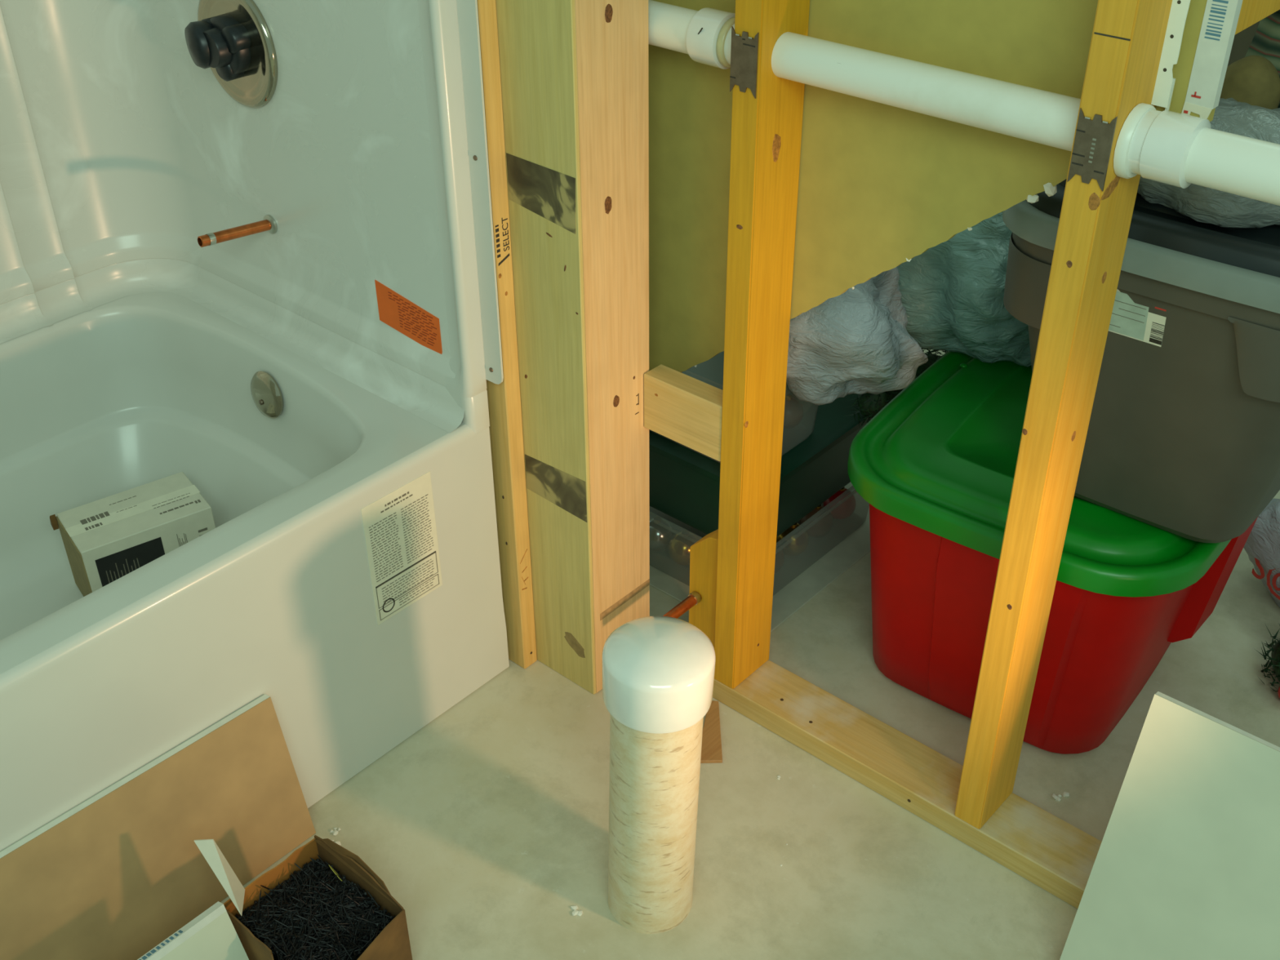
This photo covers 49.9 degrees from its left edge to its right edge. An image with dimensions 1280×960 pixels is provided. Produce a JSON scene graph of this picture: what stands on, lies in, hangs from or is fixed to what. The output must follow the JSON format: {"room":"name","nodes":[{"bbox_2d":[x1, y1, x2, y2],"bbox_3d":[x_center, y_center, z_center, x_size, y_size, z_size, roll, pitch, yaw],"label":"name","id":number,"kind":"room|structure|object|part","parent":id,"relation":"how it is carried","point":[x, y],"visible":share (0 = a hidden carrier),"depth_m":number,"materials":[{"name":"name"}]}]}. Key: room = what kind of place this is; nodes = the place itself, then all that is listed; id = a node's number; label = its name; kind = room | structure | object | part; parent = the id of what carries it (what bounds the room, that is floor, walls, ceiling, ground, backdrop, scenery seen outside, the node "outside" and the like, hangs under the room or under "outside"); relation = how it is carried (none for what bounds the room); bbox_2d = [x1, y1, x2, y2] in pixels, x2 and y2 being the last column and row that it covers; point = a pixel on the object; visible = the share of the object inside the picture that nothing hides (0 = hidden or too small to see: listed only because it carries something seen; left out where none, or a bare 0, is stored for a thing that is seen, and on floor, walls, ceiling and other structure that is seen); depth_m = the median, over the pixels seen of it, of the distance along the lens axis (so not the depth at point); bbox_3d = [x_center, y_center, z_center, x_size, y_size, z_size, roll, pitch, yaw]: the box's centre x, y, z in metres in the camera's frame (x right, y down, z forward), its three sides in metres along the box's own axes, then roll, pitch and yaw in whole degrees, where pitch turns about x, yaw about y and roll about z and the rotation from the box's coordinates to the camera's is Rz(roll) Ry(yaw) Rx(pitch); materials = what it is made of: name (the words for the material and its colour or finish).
{"room":"building under construction","nodes":[
{"label":"building under construction","id":0,"kind":"room"},
{"bbox_2d":[220,349,1279,959],"bbox_3d":[0.440,0.650,1.616,4.953,0.051,5.207,26,42,33],"label":"floor","id":1,"kind":"structure","parent":0,"point":[487,823],"depth_m":1.86,"materials":[{"name":"paint"}]},
{"bbox_2d":[0,693,315,959],"bbox_3d":[-0.703,0.521,1.546,0.045,0.254,0.762,26,42,33],"label":"drywall offcut","id":2,"kind":"object","parent":1,"relation":"on","point":[117,873],"visible":1,"depth_m":1.65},
{"bbox_2d":[137,901,248,959],"bbox_3d":[-0.584,0.640,1.454,0.072,0.164,0.406,26,42,33],"label":"box","id":3,"kind":"object","parent":1,"relation":"on","point":[211,935],"visible":1,"depth_m":1.54,"materials":[{"name":"white cardboard"}]},
{"bbox_2d":[0,0,509,851],"bbox_3d":[-0.981,-0.301,1.312,0.781,1.879,1.533,26,42,33],"label":"bathtub","id":4,"kind":"object","parent":1,"relation":"on","point":[319,380],"visible":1,"depth_m":1.91,"materials":[{"name":"white plastic"}]},
{"bbox_2d":[49,471,215,596],"bbox_3d":[-0.758,0.098,2.082,0.204,0.135,0.126,-22,40,-29],"label":"carton","id":5,"kind":"object","parent":4,"relation":"in","point":[105,540],"visible":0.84,"depth_m":2.03,"materials":[{"name":"cardboard"}]},
{"bbox_3d":[-0.744,0.135,2.026,0.097,0.085,0.001,-22,40,-29],"label":"black panel","id":6,"kind":"part","parent":5,"relation":"part of","materials":[{"name":"black cardboard"}]},
{"bbox_2d":[80,493,200,530],"bbox_3d":[-0.746,0.040,2.054,0.172,0.001,0.065,-13,36,-18],"label":"print","id":7,"kind":"object","parent":5,"relation":"on","point":[122,511],"depth_m":2.04,"materials":[{"name":"grey"}]},
{"bbox_2d":[176,527,207,546],"bbox_3d":[-0.668,0.104,2.071,0.046,0.075,0.001,-22,40,-29],"label":"print","id":8,"kind":"object","parent":5,"relation":"attached to","point":[184,535],"depth_m":2.05,"materials":[{"name":"grey"}]},
{"bbox_2d":[184,0,277,107],"bbox_3d":[-0.557,-0.572,1.829,0.168,0.168,0.058,26,42,33],"label":"shower valve","id":9,"kind":"object","parent":4,"relation":"attached to","point":[233,38],"visible":1,"depth_m":1.82,"materials":[{"name":"silver metal"}]},
{"bbox_2d":[0,292,465,674],"bbox_3d":[-1.003,0.247,1.685,0.738,0.342,1.504,26,42,33],"label":"basin","id":10,"kind":"object","parent":4,"relation":"in","point":[334,487],"depth_m":1.94,"materials":[{"name":"white plastic"}]},
{"bbox_2d":[197,214,276,247],"bbox_3d":[-0.570,-0.347,1.952,0.028,0.031,0.116,26,42,33],"label":"pipe","id":11,"kind":"object","parent":4,"relation":"attached to","point":[268,224],"visible":1,"depth_m":1.95,"materials":[{"name":"orange metal"}]},
{"bbox_3d":[-0.555,-0.125,2.038,0.073,0.073,0.018,26,42,33],"label":"overflow plate","id":12,"kind":"part","parent":4,"relation":"part of","materials":[{"name":"silver metal"}]},
{"bbox_2d":[382,598,395,612],"bbox_3d":[-0.338,0.168,1.849,0.001,0.021,0.021,26,42,33],"label":"print","id":13,"kind":"object","parent":4,"relation":"attached to","point":[393,599],"depth_m":1.85},
{"bbox_2d":[375,551,439,620],"bbox_3d":[-0.314,0.143,1.865,0.001,0.057,0.105,26,42,33],"label":"print","id":14,"kind":"object","parent":4,"relation":"attached to","point":[413,581],"depth_m":1.86,"materials":[{"name":"grey paper"}]},
{"bbox_2d":[194,835,412,959],"bbox_3d":[-0.394,0.520,1.588,0.232,0.203,0.188,26,42,33],"label":"box","id":15,"kind":"object","parent":1,"relation":"on","point":[323,901],"visible":1,"depth_m":1.59,"materials":[{"name":"cardboard"}]},
{"bbox_2d":[329,827,340,835],"bbox_3d":[-0.407,0.469,1.843,0.013,0.004,0.015,26,42,33],"label":"crumb","id":16,"kind":"object","parent":1,"relation":"on","point":[335,832],"visible":1,"depth_m":1.84,"materials":[{"name":"white"}]},
{"bbox_2d":[476,0,537,668],"bbox_3d":[-0.204,-0.615,1.543,0.083,2.134,0.028,26,42,33],"label":"stud","id":17,"kind":"object","parent":1,"relation":"on","point":[506,437],"visible":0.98,"depth_m":1.87,"materials":[{"name":"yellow wood"}]},
{"bbox_2d":[495,0,595,694],"bbox_3d":[-0.136,-0.606,1.530,0.196,2.134,0.038,26,42,33],"label":"board","id":18,"kind":"object","parent":1,"relation":"on","point":[537,51],"visible":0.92,"depth_m":1.75,"materials":[{"name":"beige wood"}]},
{"bbox_2d":[570,905,583,915],"bbox_3d":[-0.079,0.542,1.732,0.014,0.003,0.018,-7,34,-9],"label":"crumb","id":19,"kind":"object","parent":1,"relation":"on","point":[580,913],"visible":1,"depth_m":1.73,"materials":[{"name":"white"}]},
{"bbox_2d":[574,0,649,693],"bbox_3d":[-0.045,-0.597,1.515,0.040,2.134,0.124,26,42,33],"label":"stud","id":20,"kind":"object","parent":1,"relation":"on","point":[611,36],"visible":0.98,"depth_m":1.74,"materials":[{"name":"brown wood"}]},
{"bbox_2d":[644,364,722,461],"bbox_3d":[0.067,-0.091,1.847,0.135,0.085,0.037,26,42,33],"label":"blocking","id":21,"kind":"object","parent":20,"relation":"attached to","point":[686,410],"visible":0.85,"depth_m":1.83,"materials":[{"name":"brown wood"}]},
{"bbox_2d":[602,616,715,933],"bbox_3d":[0.022,0.354,1.629,0.126,0.436,0.126,26,42,33],"label":"standpipe","id":22,"kind":"object","parent":1,"relation":"on","point":[658,672],"visible":1,"depth_m":1.55,"materials":[{"name":"plastic"}]},
{"bbox_2d":[688,528,718,648],"bbox_3d":[0.106,0.183,2.014,0.058,0.282,0.039,26,42,33],"label":"stud","id":23,"kind":"object","parent":1,"relation":"on","point":[704,553],"visible":0.36,"depth_m":1.97,"materials":[{"name":"yellow wood"}]},
{"bbox_2d":[662,591,702,618],"bbox_3d":[0.045,0.194,1.962,0.019,0.022,0.117,26,42,33],"label":"supply pipe","id":24,"kind":"object","parent":23,"relation":"attached to","point":[694,597],"visible":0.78,"depth_m":1.97,"materials":[{"name":"orange metal"}]},
{"bbox_2d":[700,700,722,763],"bbox_3d":[0.098,0.364,1.993,0.038,0.005,0.124,0,34,0],"label":"wood shim","id":25,"kind":"object","parent":1,"relation":"on","point":[711,748],"visible":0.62,"depth_m":1.98,"materials":[{"name":"brown wood"}]},
{"bbox_2d":[648,482,870,632],"bbox_3d":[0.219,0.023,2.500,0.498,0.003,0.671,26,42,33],"label":"storage bin","id":26,"kind":"object","parent":1,"relation":"on","point":[789,599],"visible":0.02,"depth_m":2.30,"materials":[{"name":"plastic"}]},
{"bbox_2d":[649,493,869,595],"bbox_3d":[0.143,0.024,2.387,0.422,0.121,0.391,26,42,33],"label":"storage bin","id":27,"kind":"object","parent":26,"relation":"on","point":[854,515],"visible":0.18,"depth_m":2.30,"materials":[{"name":"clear plastic"}]},
{"bbox_2d":[649,515,674,551],"bbox_3d":[0.030,0.090,2.325,0.056,0.062,0.057,26,42,33],"label":"bauble","id":28,"kind":"object","parent":27,"relation":"in","point":[661,531],"visible":0.79,"depth_m":2.31,"materials":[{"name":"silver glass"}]},
{"bbox_2d":[668,529,699,565],"bbox_3d":[0.075,0.112,2.292,0.056,0.062,0.057,26,42,33],"label":"bauble","id":29,"kind":"object","parent":27,"relation":"in","point":[679,545],"visible":0.85,"depth_m":2.27,"materials":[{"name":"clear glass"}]},
{"bbox_2d":[648,351,871,537],"bbox_3d":[0.160,-0.100,2.332,0.444,0.144,0.462,26,42,33],"label":"storage bin","id":30,"kind":"object","parent":27,"relation":"on","point":[684,482],"visible":0.14,"depth_m":2.17,"materials":[{"name":"green plastic"}]},
{"bbox_2d":[648,403,818,456],"bbox_3d":[0.090,-0.163,2.171,0.392,0.138,0.212,26,42,33],"label":"storage bin","id":31,"kind":"object","parent":30,"relation":"on","point":[806,429],"visible":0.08,"depth_m":2.12,"materials":[{"name":"grey plastic"}]},
{"bbox_2d":[783,395,803,428],"bbox_3d":[0.231,-0.107,2.146,0.049,0.054,0.050,26,42,33],"label":"bauble","id":32,"kind":"object","parent":31,"relation":"in","point":[793,409],"visible":0.7,"depth_m":2.13,"materials":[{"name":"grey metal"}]},
{"bbox_2d":[786,266,928,404],"bbox_3d":[0.245,-0.255,1.965,0.344,0.241,0.268,26,42,33],"label":"plastic bag","id":33,"kind":"object","parent":31,"relation":"on","point":[857,340],"visible":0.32,"depth_m":1.87,"materials":[{"name":"grey plastic"}]},
{"bbox_2d":[844,347,947,428],"bbox_3d":[0.420,-0.169,2.170,0.140,0.150,0.268,26,42,33],"label":"garland","id":34,"kind":"object","parent":30,"relation":"on","point":[869,405],"visible":0.22,"depth_m":2.12},
{"bbox_2d":[773,543,784,573],"bbox_3d":[0.210,0.127,2.269,0.056,0.062,0.057,26,42,33],"label":"bauble","id":35,"kind":"object","parent":27,"relation":"in","point":[780,557],"visible":0.11,"depth_m":2.25,"materials":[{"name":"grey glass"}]},
{"bbox_2d":[776,522,808,555],"bbox_3d":[0.256,0.097,2.312,0.056,0.062,0.057,26,42,33],"label":"bauble","id":36,"kind":"object","parent":27,"relation":"in","point":[797,535],"visible":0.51,"depth_m":2.29,"materials":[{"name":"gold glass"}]},
{"bbox_2d":[800,504,832,536],"bbox_3d":[0.302,0.068,2.355,0.056,0.062,0.057,26,42,33],"label":"bauble","id":37,"kind":"object","parent":27,"relation":"in","point":[813,522],"visible":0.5,"depth_m":2.33,"materials":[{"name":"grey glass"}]},
{"bbox_2d":[822,487,854,518],"bbox_3d":[0.348,0.038,2.399,0.056,0.062,0.057,26,42,33],"label":"bauble","id":38,"kind":"object","parent":27,"relation":"in","point":[838,501],"visible":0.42,"depth_m":2.38,"materials":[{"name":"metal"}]},
{"bbox_2d":[712,659,1102,908],"bbox_3d":[0.617,0.524,1.720,1.286,0.039,0.089,26,42,33],"label":"plate","id":39,"kind":"object","parent":1,"relation":"on","point":[1055,855],"visible":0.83,"depth_m":1.88,"materials":[{"name":"brown wood"}]},
{"bbox_2d":[714,0,809,688],"bbox_3d":[0.145,-0.587,1.465,0.038,2.096,0.089,26,42,33],"label":"stud","id":40,"kind":"object","parent":39,"relation":"on","point":[766,128],"visible":0.99,"depth_m":1.71,"materials":[{"name":"yellow wood"}]},
{"bbox_2d":[729,26,759,98],"bbox_3d":[0.114,-0.459,1.512,0.036,0.072,0.003,26,42,33],"label":"plate","id":41,"kind":"object","parent":40,"relation":"attached to","point":[744,49],"visible":1,"depth_m":1.51,"materials":[{"name":"metal"}]},
{"bbox_2d":[648,0,1242,373],"bbox_3d":[0.211,-0.767,1.352,0.867,2.078,0.016,26,42,33],"label":"wall panel","id":42,"kind":"object","parent":40,"relation":"attached to","point":[881,186],"visible":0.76,"depth_m":1.56,"materials":[{"name":"yellow"}]},
{"bbox_2d":[954,0,1172,828],"bbox_3d":[0.451,-0.439,1.242,0.038,2.096,0.089,26,42,33],"label":"stud","id":43,"kind":"object","parent":39,"relation":"on","point":[1128,37],"visible":1,"depth_m":1.46,"materials":[{"name":"yellow wood"}]},
{"bbox_2d":[648,0,1279,205],"bbox_3d":[0.620,-0.247,1.192,1.936,0.070,0.070,26,42,33],"label":"drain pipe","id":44,"kind":"object","parent":43,"relation":"attached to","point":[1180,150],"visible":0.84,"depth_m":1.36,"materials":[{"name":"white plastic"}]},
{"bbox_2d":[1066,107,1117,191],"bbox_3d":[0.422,-0.308,1.287,0.036,0.072,0.003,26,42,33],"label":"plate","id":45,"kind":"object","parent":43,"relation":"attached to","point":[1093,141],"visible":1,"depth_m":1.29,"materials":[{"name":"metal"}]},
{"bbox_2d":[1151,0,1191,107],"bbox_3d":[0.492,-0.836,0.988,0.019,1.153,0.012,26,42,33],"label":"bead","id":46,"kind":"object","parent":43,"relation":"attached to","point":[1180,8],"visible":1,"depth_m":1.28,"materials":[{"name":"white plastic"}]},
{"bbox_2d":[1164,78,1175,110],"bbox_3d":[0.502,-0.362,1.305,0.003,0.038,0.002,26,42,33],"label":"plastic sliver","id":47,"kind":"object","parent":46,"relation":"attached to","point":[1174,79],"visible":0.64,"depth_m":1.30,"materials":[{"name":"white plastic"}]},
{"bbox_2d":[1235,0,1279,34],"bbox_3d":[0.846,-0.658,1.609,0.038,0.089,1.034,26,42,33],"label":"brace","id":48,"kind":"object","parent":43,"relation":"attached to","point":[1252,11],"visible":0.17,"depth_m":1.39,"materials":[{"name":"yellow wood"}]},
{"bbox_2d":[847,351,1257,754],"bbox_3d":[0.611,0.089,2.029,0.515,0.416,0.620,26,42,33],"label":"storage tote","id":49,"kind":"object","parent":1,"relation":"on","point":[935,468],"visible":0.42,"depth_m":1.85,"materials":[{"name":"red plastic"}]},
{"bbox_2d":[897,211,1031,367],"bbox_3d":[0.528,-0.337,2.060,0.318,0.256,0.316,26,42,33],"label":"plastic bag","id":50,"kind":"object","parent":49,"relation":"on","point":[953,291],"visible":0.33,"depth_m":1.98,"materials":[{"name":"teal"}]},
{"bbox_3d":[0.610,-0.065,1.925,0.515,0.042,0.620,26,42,33],"label":"lid","id":51,"kind":"part","parent":49,"relation":"part of","materials":[{"name":"green plastic"}]},
{"bbox_2d":[1002,178,1279,542],"bbox_3d":[0.726,-0.209,1.730,0.442,0.414,0.562,26,42,33],"label":"storage tote","id":52,"kind":"object","parent":49,"relation":"on","point":[1183,437],"visible":0.55,"depth_m":1.54,"materials":[{"name":"grey plastic"}]},
{"bbox_2d":[1108,291,1149,340],"bbox_3d":[0.537,-0.187,1.540,0.062,0.053,0.008,24,41,32],"label":"label","id":53,"kind":"object","parent":52,"relation":"attached to","point":[1130,317],"depth_m":1.53,"materials":[{"name":"white paper"}]},
{"bbox_3d":[0.725,-0.370,1.621,0.419,0.026,0.539,26,42,33],"label":"lid","id":54,"kind":"part","parent":52,"relation":"part of","materials":[{"name":"plastic"}]},
{"bbox_2d":[1137,97,1279,227],"bbox_3d":[0.664,-0.365,1.496,0.336,0.105,0.252,26,42,33],"label":"plastic bag","id":55,"kind":"object","parent":52,"relation":"on","point":[1200,203],"visible":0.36,"depth_m":1.43,"materials":[{"name":"grey plastic"}]},
{"bbox_2d":[1220,55,1279,109],"bbox_3d":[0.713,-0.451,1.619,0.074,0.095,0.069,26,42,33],"label":"cushion","id":56,"kind":"object","parent":52,"relation":"on","point":[1252,80],"visible":0.43,"depth_m":1.59,"materials":[{"name":"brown fabric"}]},
{"bbox_2d":[1244,9,1279,108],"bbox_3d":[0.884,-0.521,1.602,0.287,0.244,0.211,26,42,33],"label":"blanket","id":57,"kind":"object","parent":52,"relation":"on","point":[1265,42],"visible":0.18,"depth_m":1.61,"materials":[{"name":"fabric"}]},
{"bbox_2d":[1052,791,1069,801],"bbox_3d":[0.577,0.432,1.888,0.025,0.004,0.014,-16,37,-22],"label":"crumb","id":58,"kind":"object","parent":1,"relation":"on","point":[1066,794],"visible":1,"depth_m":1.89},
{"bbox_2d":[1059,691,1279,959],"bbox_3d":[0.778,0.534,1.390,0.662,0.394,0.123,26,42,33],"label":"drywall offcut","id":59,"kind":"object","parent":1,"relation":"on","point":[1186,866],"visible":1,"depth_m":1.50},
{"bbox_2d":[1243,498,1279,608],"bbox_3d":[1.065,0.116,2.167,0.202,0.209,0.207,-2,34,-3],"label":"shopping bag","id":60,"kind":"object","parent":1,"relation":"on","point":[1262,546],"visible":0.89,"depth_m":2.15,"materials":[{"name":"grey plastic"}]},
{"bbox_2d":[1254,622,1279,698],"bbox_3d":[1.002,0.259,2.043,0.161,0.111,0.160,26,42,33],"label":"wreath","id":61,"kind":"object","parent":1,"relation":"on","point":[1275,660],"visible":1,"depth_m":2.05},
{"bbox_2d":[1227,20,1260,66],"bbox_3d":[2.135,-1.472,2.521,4.953,2.438,0.102,26,42,33],"label":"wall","id":62,"kind":"structure","parent":0,"point":[1242,40],"depth_m":3.40,"materials":[{"name":"grey"}]}
]}

